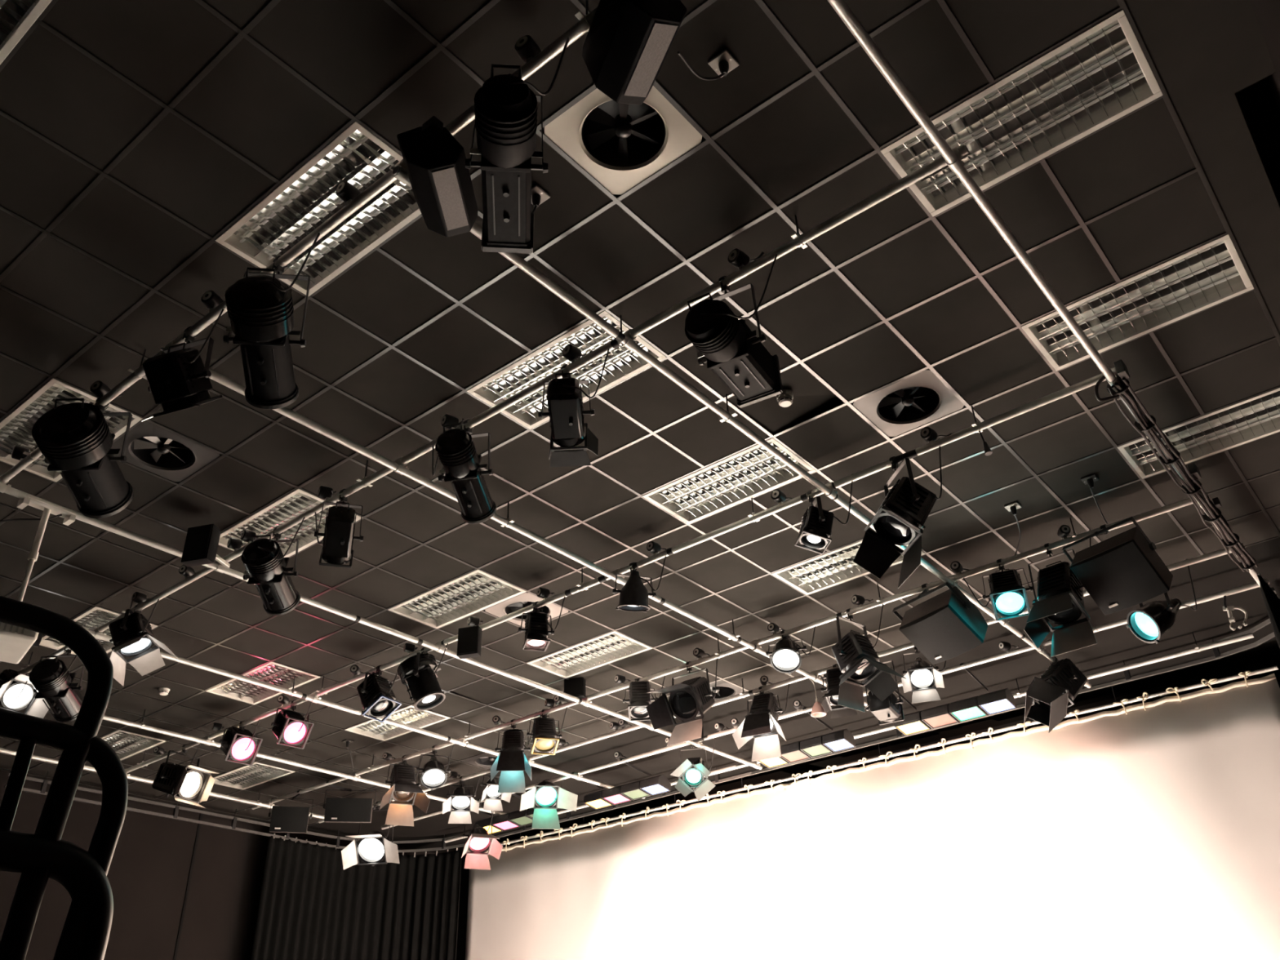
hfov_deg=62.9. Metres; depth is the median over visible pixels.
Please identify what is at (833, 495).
coupler
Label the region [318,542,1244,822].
pipe
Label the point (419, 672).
spotlight
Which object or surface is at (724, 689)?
ceiling vent
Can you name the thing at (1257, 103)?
ceiling slab
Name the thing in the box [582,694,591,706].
coupler
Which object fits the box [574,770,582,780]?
coupler
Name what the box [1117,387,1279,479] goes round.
ceiling light
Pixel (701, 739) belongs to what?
loudspeaker
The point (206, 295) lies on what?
socket
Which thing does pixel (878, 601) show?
hanger
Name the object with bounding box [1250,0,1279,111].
wall
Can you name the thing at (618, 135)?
ceiling vent
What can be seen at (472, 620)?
socket
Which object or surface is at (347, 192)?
socket
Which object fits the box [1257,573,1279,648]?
drape
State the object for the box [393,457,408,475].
coupler
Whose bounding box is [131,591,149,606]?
socket
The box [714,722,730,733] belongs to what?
socket
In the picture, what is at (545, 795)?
spotlight
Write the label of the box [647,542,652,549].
socket
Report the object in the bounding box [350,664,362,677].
socket
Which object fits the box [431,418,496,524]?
spotlight
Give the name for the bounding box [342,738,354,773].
hanger
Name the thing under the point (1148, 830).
projection screen
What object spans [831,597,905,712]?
spotlight
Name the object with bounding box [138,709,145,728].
hanger
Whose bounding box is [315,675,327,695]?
hanger
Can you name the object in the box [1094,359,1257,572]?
cable bundle
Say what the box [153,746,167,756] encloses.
socket
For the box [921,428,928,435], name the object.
socket
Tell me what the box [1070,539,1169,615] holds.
grille
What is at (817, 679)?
coupler
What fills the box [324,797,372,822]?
grille
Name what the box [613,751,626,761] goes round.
socket
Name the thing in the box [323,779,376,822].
loudspeaker
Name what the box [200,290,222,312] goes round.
socket
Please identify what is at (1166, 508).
pipe
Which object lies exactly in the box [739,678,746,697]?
hanger
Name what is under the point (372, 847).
spotlight
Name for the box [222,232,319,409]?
spotlight
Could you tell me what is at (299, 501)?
ceiling light
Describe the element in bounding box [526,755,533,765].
coupler
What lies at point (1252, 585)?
pipe
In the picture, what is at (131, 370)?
hanger
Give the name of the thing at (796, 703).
socket
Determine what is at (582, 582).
hanger
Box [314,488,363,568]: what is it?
spotlight
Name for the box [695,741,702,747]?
coupler
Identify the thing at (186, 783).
spotlight
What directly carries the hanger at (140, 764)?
hanging from the ceiling at (1202, 53)
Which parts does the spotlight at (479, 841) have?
barn door, barn door, door frame, barn door, barn door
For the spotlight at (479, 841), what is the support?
hanging from the pipe at (1252, 585)
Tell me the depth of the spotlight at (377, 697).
10.08 m
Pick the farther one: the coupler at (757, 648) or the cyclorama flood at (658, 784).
the cyclorama flood at (658, 784)
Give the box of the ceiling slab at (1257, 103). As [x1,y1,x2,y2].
[158,76,1279,831]
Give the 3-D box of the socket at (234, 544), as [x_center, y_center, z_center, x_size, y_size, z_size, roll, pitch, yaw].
[-3.137,0.491,8.164,0.117,0.117,0.208,21,-38,-32]
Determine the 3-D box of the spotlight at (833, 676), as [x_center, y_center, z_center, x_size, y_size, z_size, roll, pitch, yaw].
[2.063,2.067,10.486,0.517,0.529,0.393,-13,-33,17]
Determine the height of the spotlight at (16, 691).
0.595 m
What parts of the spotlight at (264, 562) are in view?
tilt knob, handle, gel frame, shutter blade, tilt knob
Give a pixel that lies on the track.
(1217, 655)
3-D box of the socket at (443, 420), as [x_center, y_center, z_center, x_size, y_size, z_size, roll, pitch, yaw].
[-1.290,-0.395,6.869,0.003,0.059,0.060,21,-39,-33]
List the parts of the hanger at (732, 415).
rod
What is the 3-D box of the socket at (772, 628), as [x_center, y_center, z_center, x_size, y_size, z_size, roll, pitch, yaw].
[1.322,1.408,9.923,0.208,0.117,0.117,-22,-37,28]
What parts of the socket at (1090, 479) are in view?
plate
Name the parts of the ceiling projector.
mount plate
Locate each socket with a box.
[11,445,30,462]
[89,380,123,398]
[91,382,99,389]
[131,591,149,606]
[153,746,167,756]
[178,564,195,579]
[179,565,185,572]
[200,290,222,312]
[202,291,211,299]
[212,722,224,733]
[226,537,245,551]
[240,528,258,544]
[277,694,291,706]
[317,485,336,501]
[335,180,359,204]
[336,182,344,192]
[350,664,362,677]
[351,666,356,671]
[382,752,395,763]
[403,643,417,654]
[440,413,463,429]
[441,415,445,423]
[448,771,459,780]
[467,616,483,626]
[492,715,505,727]
[514,35,541,63]
[515,35,527,46]
[531,184,550,213]
[536,586,554,600]
[544,698,556,709]
[553,694,567,706]
[555,737,569,747]
[562,343,592,363]
[563,345,569,354]
[609,721,624,732]
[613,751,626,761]
[614,674,631,685]
[617,719,631,729]
[646,541,670,555]
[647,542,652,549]
[665,737,672,746]
[677,48,738,79]
[693,648,698,654]
[693,648,712,660]
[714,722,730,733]
[727,248,764,269]
[728,249,737,260]
[730,717,740,728]
[760,675,773,687]
[761,676,766,681]
[767,622,783,635]
[768,623,773,629]
[770,488,793,505]
[772,490,778,497]
[793,699,804,711]
[794,701,799,706]
[851,594,872,607]
[852,595,856,602]
[920,426,952,444]
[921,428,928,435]
[950,560,968,575]
[951,562,958,568]
[998,641,1018,653]
[999,642,1003,648]
[1004,501,1021,555]
[1057,524,1071,540]
[1080,473,1108,524]
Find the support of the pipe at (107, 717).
hanging from the coupler
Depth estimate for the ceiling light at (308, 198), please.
5.50 m
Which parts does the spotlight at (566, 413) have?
tilt knob, handle, gel frame, door frame, barn door, focus knob, tilt knob, barn door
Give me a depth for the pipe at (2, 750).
13.00 m
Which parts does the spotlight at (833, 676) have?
barn door, barn door, door frame, barn door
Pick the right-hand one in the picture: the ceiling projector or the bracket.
the bracket
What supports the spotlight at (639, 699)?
hanging from the pipe at (1166, 508)
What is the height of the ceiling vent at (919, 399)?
0.170 m
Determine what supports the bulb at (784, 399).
attached to the ceiling at (1202, 53)
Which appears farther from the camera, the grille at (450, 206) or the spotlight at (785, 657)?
the spotlight at (785, 657)
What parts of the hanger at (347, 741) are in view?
plate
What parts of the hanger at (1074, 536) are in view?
rod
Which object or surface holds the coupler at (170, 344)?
attached to the pipe at (575, 32)
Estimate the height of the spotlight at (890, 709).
0.692 m
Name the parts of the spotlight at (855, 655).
tilt knob, barn door, barn door, gel frame, door frame, barn door, barn door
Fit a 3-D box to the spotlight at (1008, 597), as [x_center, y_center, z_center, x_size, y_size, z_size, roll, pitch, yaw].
[2.959,0.901,8.655,0.539,0.527,0.387,-14,-33,18]
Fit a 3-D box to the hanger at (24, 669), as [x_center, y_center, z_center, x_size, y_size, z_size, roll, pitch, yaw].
[-5.886,1.761,10.084,0.028,0.214,0.124,-25,-38,32]
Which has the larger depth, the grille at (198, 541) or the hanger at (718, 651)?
the hanger at (718, 651)
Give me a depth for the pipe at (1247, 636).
10.97 m
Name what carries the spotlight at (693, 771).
hanging from the pipe at (1252, 585)
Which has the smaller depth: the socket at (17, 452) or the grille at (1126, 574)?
the socket at (17, 452)
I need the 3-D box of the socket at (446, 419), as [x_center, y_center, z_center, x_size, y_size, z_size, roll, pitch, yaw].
[-1.210,-0.392,6.854,0.117,0.117,0.208,21,-39,-33]
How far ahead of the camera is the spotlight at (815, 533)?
7.49 m
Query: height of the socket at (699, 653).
0.117 m
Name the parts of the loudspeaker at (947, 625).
knob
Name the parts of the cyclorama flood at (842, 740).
gel frame, gel frame, hanging arm, gel frame, gel frame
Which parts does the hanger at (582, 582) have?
rod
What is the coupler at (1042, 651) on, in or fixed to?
attached to the pipe at (1252, 585)
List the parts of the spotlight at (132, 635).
barn door, tilt knob, barn door, gel frame, door frame, barn door, barn door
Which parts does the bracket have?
mount plate, stem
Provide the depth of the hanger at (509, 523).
7.82 m
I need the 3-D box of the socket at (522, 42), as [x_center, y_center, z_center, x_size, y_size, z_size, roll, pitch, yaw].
[-0.508,-1.887,4.500,0.060,0.059,0.003,-17,-35,23]
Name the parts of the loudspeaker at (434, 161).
input panel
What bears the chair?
on the floor
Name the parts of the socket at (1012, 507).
plate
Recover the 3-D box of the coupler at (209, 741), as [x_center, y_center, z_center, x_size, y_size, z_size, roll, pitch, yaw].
[-4.904,2.955,11.882,0.070,0.113,0.108,-25,-38,32]
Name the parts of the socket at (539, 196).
plate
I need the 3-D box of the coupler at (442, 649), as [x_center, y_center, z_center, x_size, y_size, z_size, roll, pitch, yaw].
[-1.873,1.567,9.821,0.070,0.113,0.108,-25,-38,32]
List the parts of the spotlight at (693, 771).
barn door, barn door, gel frame, door frame, barn door, barn door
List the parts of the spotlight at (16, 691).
barn door, door frame, barn door, gel frame, barn door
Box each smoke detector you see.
[158,687,169,695]
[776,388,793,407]
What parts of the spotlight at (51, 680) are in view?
handle, gel frame, shutter blade, tilt knob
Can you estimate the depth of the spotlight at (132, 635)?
8.76 m
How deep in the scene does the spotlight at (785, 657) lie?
9.70 m
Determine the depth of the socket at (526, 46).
4.50 m
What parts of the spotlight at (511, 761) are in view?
barn door, barn door, barn door, barn door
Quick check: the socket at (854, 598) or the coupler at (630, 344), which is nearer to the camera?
the coupler at (630, 344)
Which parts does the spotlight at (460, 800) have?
barn door, barn door, door frame, barn door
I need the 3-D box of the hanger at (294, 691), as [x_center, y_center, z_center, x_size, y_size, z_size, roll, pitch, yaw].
[-3.538,2.102,10.682,0.124,0.214,0.028,-25,-38,32]
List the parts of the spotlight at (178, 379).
lever, focus knob, handle, gel frame, tilt knob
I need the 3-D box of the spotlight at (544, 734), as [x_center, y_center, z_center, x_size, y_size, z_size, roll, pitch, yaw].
[-1.022,2.704,11.365,0.383,0.491,0.466,8,-33,-17]
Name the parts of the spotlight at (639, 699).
gel frame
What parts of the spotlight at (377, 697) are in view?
tilt knob, gel frame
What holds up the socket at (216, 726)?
attached to the pipe at (1090, 382)
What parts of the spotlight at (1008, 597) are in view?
tilt knob, gel frame, tilt knob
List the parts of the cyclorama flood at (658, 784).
gel frame, gel frame, hanging arm, gel frame, gel frame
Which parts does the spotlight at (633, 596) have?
tilt knob, tilt knob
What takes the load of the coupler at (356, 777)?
attached to the pipe at (1166, 508)
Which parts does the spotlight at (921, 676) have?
barn door, door frame, barn door, barn door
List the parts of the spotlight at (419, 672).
tilt knob, gel frame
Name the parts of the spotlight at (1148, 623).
tilt knob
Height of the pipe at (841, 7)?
0.050 m
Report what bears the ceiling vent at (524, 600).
in the ceiling at (1202, 53)
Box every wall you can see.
[0,769,441,959]
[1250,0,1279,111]
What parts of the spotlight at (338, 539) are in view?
tilt knob, gel frame, handle, tilt knob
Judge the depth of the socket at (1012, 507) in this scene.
8.29 m
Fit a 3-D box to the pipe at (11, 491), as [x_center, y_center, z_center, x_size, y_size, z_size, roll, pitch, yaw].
[-1.809,1.629,9.874,0.053,0.053,10.600,-25,-38,32]
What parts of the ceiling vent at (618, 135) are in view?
blade, blade, blade, blade, blade, blade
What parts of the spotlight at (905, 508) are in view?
barn door, door frame, gel frame, barn door, barn door, tilt knob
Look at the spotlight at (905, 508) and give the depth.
7.07 m
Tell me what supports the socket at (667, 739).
attached to the pipe at (1252, 585)
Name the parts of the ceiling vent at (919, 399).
blade, blade, blade, blade, blade, blade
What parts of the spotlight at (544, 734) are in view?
gel frame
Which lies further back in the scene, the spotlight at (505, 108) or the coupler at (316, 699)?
the coupler at (316, 699)
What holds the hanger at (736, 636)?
attached to the pipe at (215, 376)
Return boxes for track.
[4,587,1279,852]
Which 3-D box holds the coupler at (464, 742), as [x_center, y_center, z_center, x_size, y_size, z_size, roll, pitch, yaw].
[-2.067,3.049,12.207,0.070,0.113,0.108,-25,-38,32]
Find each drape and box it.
[250,833,462,959]
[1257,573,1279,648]
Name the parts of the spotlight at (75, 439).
handle, focus knob, focus knob, gel frame, shutter blade, tilt knob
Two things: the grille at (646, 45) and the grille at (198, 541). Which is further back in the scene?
the grille at (198, 541)
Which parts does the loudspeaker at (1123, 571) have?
knob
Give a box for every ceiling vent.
[110,420,219,481]
[461,752,497,768]
[484,592,568,627]
[544,85,702,195]
[709,680,746,701]
[853,369,964,436]
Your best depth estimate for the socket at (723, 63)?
4.71 m
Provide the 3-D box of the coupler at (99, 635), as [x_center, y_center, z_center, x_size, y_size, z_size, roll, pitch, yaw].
[-4.815,1.360,9.304,0.070,0.113,0.108,-25,-38,32]
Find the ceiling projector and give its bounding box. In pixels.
[0,493,76,663]
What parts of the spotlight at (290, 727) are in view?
tilt knob, gel frame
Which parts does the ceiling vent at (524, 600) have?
blade, blade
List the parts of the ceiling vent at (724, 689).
blade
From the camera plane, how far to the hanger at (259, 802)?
14.10 m
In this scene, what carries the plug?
hanging from the pipe at (1090, 382)
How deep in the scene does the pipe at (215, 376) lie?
7.43 m
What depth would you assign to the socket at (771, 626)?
9.92 m
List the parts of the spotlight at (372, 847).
barn door, barn door, door frame, barn door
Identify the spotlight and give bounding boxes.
[0,668,49,718]
[29,645,84,722]
[31,395,133,518]
[108,591,178,685]
[141,308,223,421]
[151,737,218,808]
[218,713,262,765]
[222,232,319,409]
[240,516,305,615]
[271,691,315,749]
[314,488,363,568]
[341,800,399,869]
[356,656,403,722]
[378,748,430,826]
[396,643,448,711]
[416,743,454,790]
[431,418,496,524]
[442,770,481,823]
[461,798,502,870]
[465,37,568,253]
[480,775,511,811]
[489,711,536,793]
[518,596,565,651]
[520,779,577,829]
[526,701,568,755]
[537,348,609,466]
[612,555,666,612]
[622,669,666,720]
[645,652,717,746]
[670,732,715,801]
[684,247,782,408]
[732,678,789,761]
[765,619,816,675]
[795,473,853,554]
[820,663,862,718]
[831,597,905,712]
[853,438,942,588]
[864,651,904,724]
[901,645,946,703]
[960,558,1033,621]
[1023,529,1097,657]
[1024,656,1087,732]
[1125,558,1196,644]
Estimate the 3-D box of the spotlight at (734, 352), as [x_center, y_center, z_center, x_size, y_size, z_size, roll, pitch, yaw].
[0.533,-0.870,5.529,0.546,0.643,0.719,-25,-38,32]
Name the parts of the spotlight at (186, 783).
tilt knob, barn door, barn door, gel frame, door frame, barn door, barn door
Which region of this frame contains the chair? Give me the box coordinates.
[0,595,128,959]
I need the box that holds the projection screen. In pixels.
[465,665,1279,959]
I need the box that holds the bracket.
[1222,595,1247,631]
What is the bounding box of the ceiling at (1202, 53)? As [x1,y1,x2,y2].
[0,0,1279,855]
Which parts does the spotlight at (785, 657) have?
tilt knob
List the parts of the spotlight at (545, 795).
barn door, barn door, door frame, barn door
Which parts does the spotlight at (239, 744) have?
tilt knob, gel frame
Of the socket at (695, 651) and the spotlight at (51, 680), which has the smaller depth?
the spotlight at (51, 680)
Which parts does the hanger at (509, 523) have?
rod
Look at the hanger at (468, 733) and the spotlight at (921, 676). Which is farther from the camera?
the hanger at (468, 733)
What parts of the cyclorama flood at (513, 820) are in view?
gel frame, hanging arm, gel frame, gel frame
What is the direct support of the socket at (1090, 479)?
attached to the ceiling at (1202, 53)
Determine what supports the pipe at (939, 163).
hanging from the hanger at (796, 237)
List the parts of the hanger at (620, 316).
rod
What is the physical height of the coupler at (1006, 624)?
0.113 m
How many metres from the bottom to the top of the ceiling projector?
1.035 m
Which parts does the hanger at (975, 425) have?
rod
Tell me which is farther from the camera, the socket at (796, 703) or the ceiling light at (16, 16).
the socket at (796, 703)
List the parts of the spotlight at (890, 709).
gel frame, tilt knob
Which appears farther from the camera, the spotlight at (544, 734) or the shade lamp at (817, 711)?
the spotlight at (544, 734)
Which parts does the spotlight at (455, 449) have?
tilt knob, handle, focus knob, gel frame, shutter blade, tilt knob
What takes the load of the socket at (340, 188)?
attached to the socket at (347, 192)
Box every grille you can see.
[181,524,212,560]
[269,805,309,832]
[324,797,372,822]
[431,166,468,230]
[457,626,477,654]
[623,22,677,97]
[898,604,983,664]
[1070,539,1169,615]
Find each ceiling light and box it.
[0,0,52,64]
[0,377,142,481]
[39,606,157,654]
[101,729,165,759]
[205,662,320,704]
[213,762,295,790]
[215,121,421,296]
[218,488,363,557]
[345,705,450,741]
[388,569,526,628]
[466,310,666,429]
[526,631,652,678]
[642,434,816,524]
[772,540,925,595]
[880,9,1163,216]
[1021,234,1253,370]
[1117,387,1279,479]
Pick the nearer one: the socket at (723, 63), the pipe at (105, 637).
the socket at (723, 63)
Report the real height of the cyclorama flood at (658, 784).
0.324 m
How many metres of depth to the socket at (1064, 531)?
8.45 m
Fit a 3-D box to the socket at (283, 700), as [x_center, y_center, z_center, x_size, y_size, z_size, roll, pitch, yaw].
[-3.745,2.347,11.132,0.208,0.117,0.117,-12,-33,15]
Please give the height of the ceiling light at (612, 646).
0.099 m
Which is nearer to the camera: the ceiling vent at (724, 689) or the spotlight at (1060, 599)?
the spotlight at (1060, 599)
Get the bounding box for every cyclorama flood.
[475,793,557,834]
[571,758,671,809]
[758,706,855,768]
[893,662,1017,736]
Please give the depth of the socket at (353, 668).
10.47 m
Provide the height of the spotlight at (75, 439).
0.695 m
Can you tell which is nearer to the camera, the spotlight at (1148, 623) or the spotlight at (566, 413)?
the spotlight at (566, 413)
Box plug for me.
[978,431,992,455]
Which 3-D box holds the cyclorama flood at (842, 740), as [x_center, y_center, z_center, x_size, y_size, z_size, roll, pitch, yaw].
[1.779,2.969,12.095,1.178,0.352,0.730,-25,-38,32]
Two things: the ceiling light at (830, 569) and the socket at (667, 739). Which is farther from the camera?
the socket at (667, 739)
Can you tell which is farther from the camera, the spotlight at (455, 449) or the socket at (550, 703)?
the socket at (550, 703)
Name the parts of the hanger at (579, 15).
rod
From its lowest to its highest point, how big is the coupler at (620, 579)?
0.113 m
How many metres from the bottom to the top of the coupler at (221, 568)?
0.113 m
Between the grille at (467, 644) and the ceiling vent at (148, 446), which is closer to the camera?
the ceiling vent at (148, 446)
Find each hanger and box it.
[19,652,32,673]
[22,444,44,461]
[127,349,146,379]
[137,750,147,767]
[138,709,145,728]
[255,789,261,805]
[291,675,297,696]
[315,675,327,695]
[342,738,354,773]
[356,460,373,487]
[367,754,373,771]
[464,721,473,739]
[500,502,515,527]
[574,0,590,31]
[576,568,588,591]
[617,315,622,345]
[715,637,724,658]
[719,394,737,422]
[728,618,740,640]
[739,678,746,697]
[747,497,759,522]
[791,215,807,248]
[875,584,884,605]
[971,405,982,432]
[1015,678,1022,697]
[1069,518,1078,541]
[1191,631,1199,652]
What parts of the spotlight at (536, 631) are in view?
tilt knob, gel frame, tilt knob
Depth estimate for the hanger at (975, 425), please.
7.00 m
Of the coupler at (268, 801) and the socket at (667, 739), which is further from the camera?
the coupler at (268, 801)
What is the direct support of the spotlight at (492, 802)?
hanging from the pipe at (1221, 552)
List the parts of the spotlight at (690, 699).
barn door, barn door, door frame, gel frame, barn door, barn door, tilt knob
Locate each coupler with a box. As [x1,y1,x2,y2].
[0,475,11,493]
[93,626,106,639]
[160,339,174,350]
[204,734,213,745]
[214,557,226,573]
[266,799,274,808]
[311,691,321,703]
[351,771,359,781]
[389,158,409,184]
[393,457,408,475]
[435,640,447,653]
[458,735,467,746]
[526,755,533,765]
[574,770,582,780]
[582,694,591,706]
[612,568,624,583]
[621,328,638,350]
[646,721,653,730]
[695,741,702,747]
[751,639,761,652]
[751,760,759,768]
[810,670,820,682]
[825,481,837,498]
[945,146,964,173]
[946,574,958,587]
[999,614,1008,626]
[1036,643,1044,653]
[1106,367,1119,386]
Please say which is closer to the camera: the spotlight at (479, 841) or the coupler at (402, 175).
the coupler at (402, 175)
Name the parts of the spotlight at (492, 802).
barn door, barn door, door frame, barn door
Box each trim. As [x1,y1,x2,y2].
[0,0,1279,826]
[173,808,203,959]
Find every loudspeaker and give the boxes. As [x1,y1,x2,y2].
[181,524,230,568]
[268,789,313,833]
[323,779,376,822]
[396,115,478,237]
[456,625,482,658]
[564,676,585,700]
[582,0,686,105]
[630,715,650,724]
[684,721,703,742]
[892,582,988,664]
[1062,516,1173,615]
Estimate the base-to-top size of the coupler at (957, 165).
0.113 m
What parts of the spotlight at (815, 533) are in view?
gel frame, tilt knob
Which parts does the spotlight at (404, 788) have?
barn door, barn door, gel frame, door frame, barn door, barn door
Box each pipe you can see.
[0,7,597,482]
[0,747,324,819]
[4,486,762,769]
[17,143,968,675]
[84,628,644,799]
[102,715,506,815]
[124,368,1117,773]
[164,346,867,706]
[251,492,1208,809]
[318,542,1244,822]
[381,578,1270,829]
[391,164,1091,688]
[444,632,1253,842]
[827,0,1260,586]
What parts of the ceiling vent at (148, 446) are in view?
blade, blade, blade, blade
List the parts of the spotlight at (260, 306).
tilt knob, shutter blade, handle, focus knob, focus knob, gel frame, shutter blade, tilt knob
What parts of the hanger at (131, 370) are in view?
rod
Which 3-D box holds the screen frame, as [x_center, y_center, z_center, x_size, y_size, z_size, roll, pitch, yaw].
[2.587,6.210,13.063,15.140,6.000,0.100,-25,-38,32]
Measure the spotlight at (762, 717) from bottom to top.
0.802 m
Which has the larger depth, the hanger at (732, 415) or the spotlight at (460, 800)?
the spotlight at (460, 800)
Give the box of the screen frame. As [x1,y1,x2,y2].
[456,650,1279,959]
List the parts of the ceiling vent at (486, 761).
blade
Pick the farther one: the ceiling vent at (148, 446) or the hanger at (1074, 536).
the hanger at (1074, 536)
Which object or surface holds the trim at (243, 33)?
attached to the ceiling at (1202, 53)
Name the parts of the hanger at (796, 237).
rod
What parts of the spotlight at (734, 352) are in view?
shutter blade, handle, tilt knob, focus knob, focus knob, shutter blade, tilt knob, gel frame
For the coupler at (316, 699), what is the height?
0.113 m
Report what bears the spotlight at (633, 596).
hanging from the pipe at (1090, 382)
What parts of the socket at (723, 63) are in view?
plate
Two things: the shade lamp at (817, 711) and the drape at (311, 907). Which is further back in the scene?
the drape at (311, 907)
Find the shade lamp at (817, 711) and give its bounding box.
[801,676,826,717]
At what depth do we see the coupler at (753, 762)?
13.35 m
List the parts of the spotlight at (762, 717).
barn door, barn door, door frame, barn door, barn door, tilt knob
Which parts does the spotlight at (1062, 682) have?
barn door, barn door, barn door, door frame, gel frame, barn door, tilt knob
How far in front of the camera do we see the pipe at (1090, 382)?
8.10 m
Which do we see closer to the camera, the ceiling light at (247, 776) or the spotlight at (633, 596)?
the spotlight at (633, 596)
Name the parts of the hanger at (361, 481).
rod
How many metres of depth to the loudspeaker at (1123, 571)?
7.86 m
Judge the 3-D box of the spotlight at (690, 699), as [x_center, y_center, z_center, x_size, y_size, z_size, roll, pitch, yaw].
[0.457,2.123,10.158,0.617,0.864,0.751,-25,-38,32]
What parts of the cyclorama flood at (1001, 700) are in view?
gel frame, gel frame, hanging arm, gel frame, gel frame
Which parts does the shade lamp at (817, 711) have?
cord, lamp shade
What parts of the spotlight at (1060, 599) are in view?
barn door, barn door, handle, gel frame, door frame, barn door, barn door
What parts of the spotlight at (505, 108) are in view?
tilt knob, shutter blade, handle, focus knob, focus knob, gel frame, shutter blade, tilt knob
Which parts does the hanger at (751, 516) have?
rod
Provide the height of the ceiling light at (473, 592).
0.099 m

